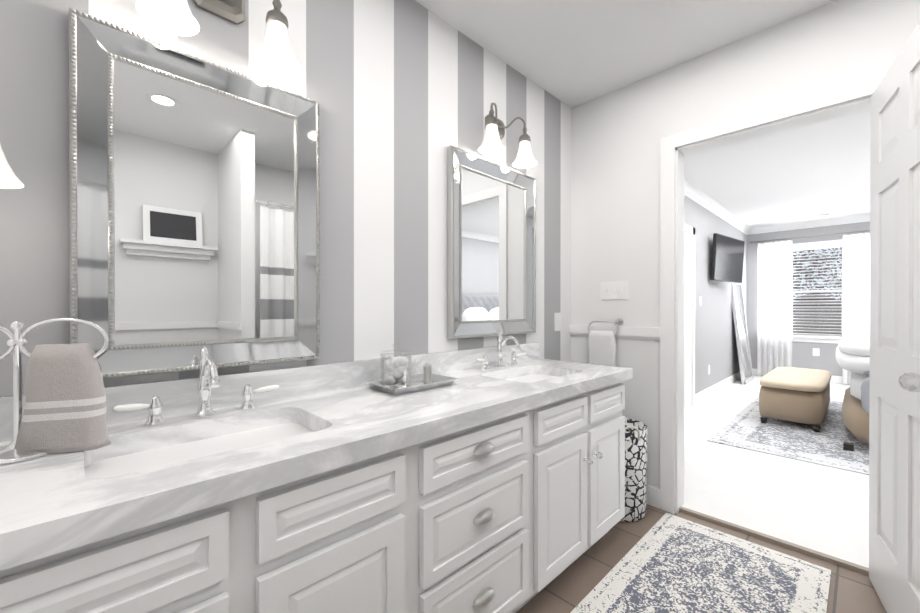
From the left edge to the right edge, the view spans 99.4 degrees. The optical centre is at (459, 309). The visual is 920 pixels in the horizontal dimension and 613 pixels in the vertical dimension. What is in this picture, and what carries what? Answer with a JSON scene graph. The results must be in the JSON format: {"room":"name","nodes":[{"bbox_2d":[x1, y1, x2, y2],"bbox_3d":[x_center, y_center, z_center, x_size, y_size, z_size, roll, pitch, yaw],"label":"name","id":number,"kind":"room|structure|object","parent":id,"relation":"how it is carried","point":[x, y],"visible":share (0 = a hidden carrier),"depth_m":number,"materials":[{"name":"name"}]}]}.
{"room":"bathroom","nodes":[
{"label":"bathroom","id":0,"kind":"room"},
{"bbox_2d":[0,0,746,396],"bbox_3d":[1.875,-0.121,3.859,8.840,2.550,0.120,0,0,-44],"label":"wall","id":1,"kind":"structure","parent":0,"point":[405,94],"depth_m":1.59,"materials":[{"name":"white paint"}]},
{"bbox_2d":[69,7,319,378],"bbox_3d":[-0.746,-0.287,1.199,0.642,0.930,0.039,0,0,-44],"label":"mirror","id":2,"kind":"object","parent":1,"relation":"attached to","point":[194,205],"visible":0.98,"depth_m":1.15,"materials":[{"name":"silver glass"}]},
{"bbox_2d":[136,0,299,75],"bbox_3d":[-0.691,-0.901,1.151,0.412,0.249,0.182,0,0,-44],"label":"sconce","id":3,"kind":"object","parent":1,"relation":"attached to","point":[273,54],"visible":1,"depth_m":1.20,"materials":[{"name":"white glass"}]},
{"bbox_2d":[0,342,539,441],"bbox_3d":[-0.336,0.252,1.611,2.288,0.100,0.020,0,0,-44],"label":"backsplash","id":4,"kind":"structure","parent":1,"relation":"attached to","point":[178,396],"depth_m":1.31,"materials":[{"name":"white stone"}]},
{"bbox_2d":[447,145,535,338],"bbox_3d":[0.200,-0.325,2.117,0.692,0.930,0.039,0,0,-44],"label":"mirror","id":5,"kind":"object","parent":1,"relation":"attached to","point":[491,248],"visible":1,"depth_m":2.08,"materials":[{"name":"silver glass"}]},
{"bbox_2d":[478,103,536,167],"bbox_3d":[0.245,-0.929,2.068,0.412,0.249,0.172,0,0,-44],"label":"sconce","id":6,"kind":"object","parent":1,"relation":"attached to","point":[494,134],"visible":1,"depth_m":2.08,"materials":[{"name":"white glass"}]},
{"bbox_2d":[554,313,560,330],"bbox_3d":[0.647,0.079,2.577,0.080,0.120,0.008,0,0,-44],"label":"switch plate","id":7,"kind":"object","parent":1,"relation":"attached to","point":[557,316],"depth_m":2.57,"materials":[{"name":"white plastic"}]},
{"bbox_2d":[684,224,694,409],"bbox_3d":[2.433,0.085,4.304,1.000,2.105,0.020,0,0,-44],"label":"trim","id":8,"kind":"structure","parent":1,"relation":"attached to","point":[689,317],"depth_m":4.53,"materials":[{"name":"white wood"}]},
{"bbox_2d":[699,296,701,305],"bbox_3d":[2.988,-0.109,4.852,0.080,0.120,0.006,0,0,-44],"label":"outlet","id":9,"kind":"object","parent":1,"relation":"attached to","point":[700,297],"depth_m":4.85,"materials":[{"name":"white plastic"}]},
{"bbox_2d":[695,371,740,404],"bbox_3d":[3.891,1.076,5.727,3.070,0.115,0.016,0,0,-44],"label":"baseboard","id":10,"kind":"structure","parent":1,"relation":"attached to","point":[710,390],"depth_m":5.33,"materials":[{"name":"white wood"}]},
{"bbox_2d":[685,179,751,234],"bbox_3d":[2.958,-1.349,4.764,5.780,0.100,0.085,0,0,-44],"label":"crown molding","id":11,"kind":"structure","parent":1,"relation":"attached to","point":[699,197],"depth_m":5.15,"materials":[{"name":"white"}]},
{"bbox_2d":[711,233,744,282],"bbox_3d":[3.660,-0.686,5.349,1.001,0.601,0.225,0,0,-44],"label":"tv","id":12,"kind":"object","parent":1,"relation":"attached to","point":[727,258],"visible":1,"depth_m":5.26,"materials":[{"name":"black plastic"}]},
{"bbox_2d":[415,0,869,227],"bbox_3d":[3.171,-1.441,2.521,8.840,0.100,3.840,0,0,-44],"label":"ceiling","id":13,"kind":"structure","parent":0,"point":[572,53],"depth_m":2.20,"materials":[{"name":"white paint"}]},
{"bbox_2d":[817,213,828,217],"bbox_3d":[5.339,-1.384,5.742,0.136,0.035,0.136,0,0,-44],"label":"smoke detector","id":14,"kind":"object","parent":13,"relation":"attached to","point":[822,215],"visible":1,"depth_m":5.71,"materials":[{"name":"white plastic"}]},
{"bbox_2d":[516,504,886,612],"bbox_3d":[0.703,1.215,0.794,2.880,0.100,2.890,0,0,-44],"label":"floor","id":15,"kind":"structure","parent":0,"point":[574,584],"depth_m":1.71,"materials":[{"name":"brown tile"}]},
{"bbox_2d":[0,374,632,612],"bbox_3d":[-0.131,0.758,1.401,2.288,0.810,0.610,0,0,-44],"label":"bathroom vanity","id":16,"kind":"object","parent":15,"relation":"on","point":[341,487],"depth_m":0.99,"materials":[{"name":"white paint"}]},
{"bbox_2d":[0,358,631,561],"bbox_3d":[-0.140,0.328,1.410,2.288,0.050,0.582,0,0,-44],"label":"countertop","id":17,"kind":"structure","parent":16,"relation":"on","point":[47,500],"depth_m":0.91,"materials":[{"name":"white stone"}]},
{"bbox_2d":[0,318,110,464],"bbox_3d":[-0.931,0.161,0.819,0.293,0.287,0.156,0,0,-44],"label":"towel stand","id":18,"kind":"object","parent":17,"relation":"on","point":[65,409],"visible":1,"depth_m":0.83,"materials":[{"name":"grey fabric"}]},
{"bbox_2d":[113,346,278,425],"bbox_3d":[-0.695,0.203,1.081,0.396,0.200,0.159,0,0,-44],"label":"faucet","id":19,"kind":"object","parent":17,"relation":"on","point":[208,381],"visible":1,"depth_m":1.10,"materials":[{"name":"silver metal"}]},
{"bbox_2d":[100,418,307,473],"bbox_3d":[-0.593,0.418,0.962,0.491,0.152,0.310,0,0,-44],"label":"sink","id":20,"kind":"object","parent":17,"relation":"in","point":[142,455],"depth_m":1.02,"materials":[{"name":"white ceramic"}]},
{"bbox_2d":[365,343,458,394],"bbox_3d":[-0.185,0.215,1.532,0.310,0.174,0.200,0,0,-44],"label":"tray","id":21,"kind":"object","parent":17,"relation":"on","point":[397,378],"visible":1,"depth_m":1.48,"materials":[{"name":"white mirror"}]},
{"bbox_2d":[476,330,526,370],"bbox_3d":[0.244,0.200,1.994,0.396,0.200,0.159,0,0,-44],"label":"faucet","id":22,"kind":"object","parent":17,"relation":"on","point":[501,341],"visible":1,"depth_m":2.02,"materials":[{"name":"silver metal"}]},
{"bbox_2d":[512,370,551,381],"bbox_3d":[0.347,0.415,1.875,0.490,0.152,0.310,0,0,-44],"label":"sink","id":23,"kind":"object","parent":17,"relation":"in","point":[535,373],"depth_m":2.05,"materials":[{"name":"white ceramic"}]},
{"bbox_2d":[620,418,647,521],"bbox_3d":[0.917,0.887,2.264,0.308,0.537,0.309,0,0,-44],"label":"basket","id":24,"kind":"object","parent":15,"relation":"on","point":[635,465],"visible":0.44,"depth_m":2.12,"materials":[{"name":"fabric"}]},
{"bbox_2d":[570,513,830,612],"bbox_3d":[0.961,1.158,1.539,1.250,0.007,0.680,0,0,-44],"label":"bath rug","id":25,"kind":"object","parent":15,"relation":"on","point":[668,563],"visible":1,"depth_m":1.68,"materials":[{"name":"grey fabric"}]},
{"bbox_2d":[571,0,919,488],"bbox_3d":[2.108,-0.112,1.409,0.120,2.550,3.720,0,0,-44],"label":"wall","id":26,"kind":"structure","parent":0,"point":[617,135],"depth_m":2.31,"materials":[{"name":"white paint"}]},
{"bbox_2d":[588,318,622,366],"bbox_3d":[0.922,0.249,2.494,0.071,0.394,0.212,0,0,-44],"label":"towel rail","id":27,"kind":"object","parent":26,"relation":"attached to","point":[602,349],"visible":0.85,"depth_m":2.47,"materials":[{"name":"white fabric"}]},
{"bbox_2d":[569,325,659,339],"bbox_3d":[0.965,0.139,2.485,0.022,0.070,0.585,0,0,-44],"label":"trim","id":28,"kind":"structure","parent":26,"relation":"attached to","point":[637,332],"depth_m":2.41,"materials":[{"name":"white wood"}]},
{"bbox_2d":[600,281,628,299],"bbox_3d":[0.977,-0.123,2.478,0.012,0.115,0.180,0,0,-44],"label":"switch plate","id":29,"kind":"object","parent":26,"relation":"attached to","point":[611,290],"depth_m":2.48,"materials":[{"name":"white plastic"}]},
{"bbox_2d":[646,485,659,508],"bbox_3d":[0.968,1.104,2.491,0.014,0.110,0.585,0,0,-44],"label":"baseboard","id":30,"kind":"structure","parent":26,"relation":"attached to","point":[652,496],"depth_m":2.29,"materials":[{"name":"white"}]},
{"bbox_2d":[660,72,886,513],"bbox_3d":[1.554,0.083,1.980,0.156,2.155,0.960,0,0,-44],"label":"door frame","id":31,"kind":"structure","parent":26,"relation":"attached to","point":[827,104],"depth_m":2.22,"materials":[{"name":"white wood"}]},
{"bbox_2d":[679,506,868,574],"bbox_3d":[1.547,1.152,1.976,0.030,0.018,0.810,0,0,-44],"label":"trim","id":32,"kind":"structure","parent":26,"relation":"attached to","point":[822,556],"depth_m":1.93,"materials":[{"name":"beige wood"}]},
{"bbox_2d":[869,23,919,612],"bbox_3d":[1.572,0.122,1.313,0.797,2.058,0.260,0,0,-44],"label":"door","id":33,"kind":"structure","parent":26,"relation":"in","point":[894,484],"depth_m":1.41,"materials":[{"name":"white wood"}]},
{"bbox_2d":[682,375,868,567],"bbox_3d":[4.204,1.198,3.533,5.960,0.115,3.840,0,0,-44],"label":"floor","id":34,"kind":"structure","parent":0,"point":[820,508],"depth_m":2.48,"materials":[{"name":"white carpet"}]},
{"bbox_2d":[732,282,753,383],"bbox_3d":[4.472,0.112,6.238,0.660,2.043,0.256,0,0,-44],"label":"floor mirror","id":35,"kind":"object","parent":34,"relation":"on","point":[743,347],"visible":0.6,"depth_m":6.16,"materials":[{"name":"white mirror"}]},
{"bbox_2d":[707,397,868,474],"bbox_3d":[4.283,1.137,3.351,3.000,0.007,3.030,0,0,-44],"label":"bedroom rug","id":36,"kind":"object","parent":34,"relation":"on","point":[746,428],"visible":0.4,"depth_m":3.41,"materials":[{"name":"grey fabric"}]},
{"bbox_2d":[759,367,830,431],"bbox_3d":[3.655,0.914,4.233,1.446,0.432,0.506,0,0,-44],"label":"ottoman","id":37,"kind":"object","parent":36,"relation":"on","point":[795,394],"visible":1,"depth_m":3.78,"materials":[{"name":"beige fabric"}]},
{"bbox_2d":[836,332,869,450],"bbox_3d":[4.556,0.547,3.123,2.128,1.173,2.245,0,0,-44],"label":"armchair","id":38,"kind":"object","parent":36,"relation":"on","point":[853,353],"visible":0.44,"depth_m":3.19,"materials":[{"name":"beige fabric"}]},
{"bbox_2d":[746,221,869,375],"bbox_3d":[6.298,-0.126,5.563,0.120,2.550,3.600,0,0,-44],"label":"wall","id":39,"kind":"structure","parent":0,"point":[802,355],"depth_m":6.31,"materials":[{"name":"grey paint"}]},
{"bbox_2d":[752,368,849,384],"bbox_3d":[6.239,1.076,5.530,0.016,0.115,3.570,0,0,-44],"label":"baseboard","id":40,"kind":"structure","parent":39,"relation":"attached to","point":[834,379],"depth_m":6.01,"materials":[{"name":"white wood"}]},
{"bbox_2d":[749,230,869,243],"bbox_3d":[5.597,-1.153,6.105,0.126,0.050,1.728,0,0,-44],"label":"curtain rod","id":41,"kind":"object","parent":39,"relation":"attached to","point":[789,238],"visible":0.67,"depth_m":6.16,"materials":[{"name":"silver metal"}]},
{"bbox_2d":[757,240,791,375],"bbox_3d":[5.205,-0.007,6.459,0.070,2.235,0.450,0,0,-44],"label":"curtain","id":42,"kind":"object","parent":41,"relation":"hanging from","point":[774,330],"depth_m":6.46,"materials":[{"name":"white fabric"}]},
{"bbox_2d":[842,233,869,383],"bbox_3d":[5.926,-0.004,5.717,0.070,2.235,0.460,0,0,-44],"label":"panel","id":43,"kind":"object","parent":41,"relation":"hanging from","point":[856,247],"depth_m":5.79,"materials":[{"name":"white fabric"}]},
{"bbox_2d":[752,214,869,233],"bbox_3d":[6.225,-1.351,5.487,0.085,0.100,3.420,0,0,-44],"label":"crown molding","id":44,"kind":"structure","parent":39,"relation":"attached to","point":[865,217],"depth_m":6.16,"materials":[{"name":"white paint"}]},
{"bbox_2d":[813,348,819,355],"bbox_3d":[5.626,0.667,6.167,0.006,0.120,0.080,0,0,-44],"label":"outlet","id":45,"kind":"object","parent":39,"relation":"attached to","point":[816,351],"depth_m":6.16,"materials":[{"name":"white plastic"}]},
{"bbox_2d":[792,239,842,343],"bbox_3d":[5.647,-0.279,6.197,0.170,1.590,0.851,0,0,-44],"label":"window","id":46,"kind":"structure","parent":39,"relation":"in","point":[814,338],"depth_m":6.16,"materials":[{"name":"white"}]},
{"bbox_2d":[792,245,842,334],"bbox_3d":[5.643,-0.300,6.192,0.044,1.386,0.655,0,0,-44],"label":"window blinds","id":47,"kind":"object","parent":46,"relation":"attached to","point":[822,247],"visible":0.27,"depth_m":6.14,"materials":[{"name":"white plastic"}]},
{"bbox_3d":[-0.287,-0.107,-0.172,0.120,2.550,2.650,0,0,-44],"label":"wall","id":48,"kind":"structure","parent":0,"visible":0},
{"bbox_2d":[0,145,23,188],"bbox_3d":[-0.886,-0.372,0.664,0.184,0.249,0.280,0,0,-44],"label":"sconce","id":49,"kind":"object","parent":48,"relation":"attached to","point":[9,179],"visible":1,"depth_m":0.76,"materials":[{"name":"white glass"}]},
{"label":"outside","id":50,"kind":"structure","parent":0,"visible":0},
{"bbox_2d":[792,247,841,333],"bbox_3d":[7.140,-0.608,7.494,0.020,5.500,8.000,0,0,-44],"label":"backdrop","id":51,"kind":"structure","parent":50,"point":[818,311],"depth_m":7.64,"materials":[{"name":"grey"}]}
]}

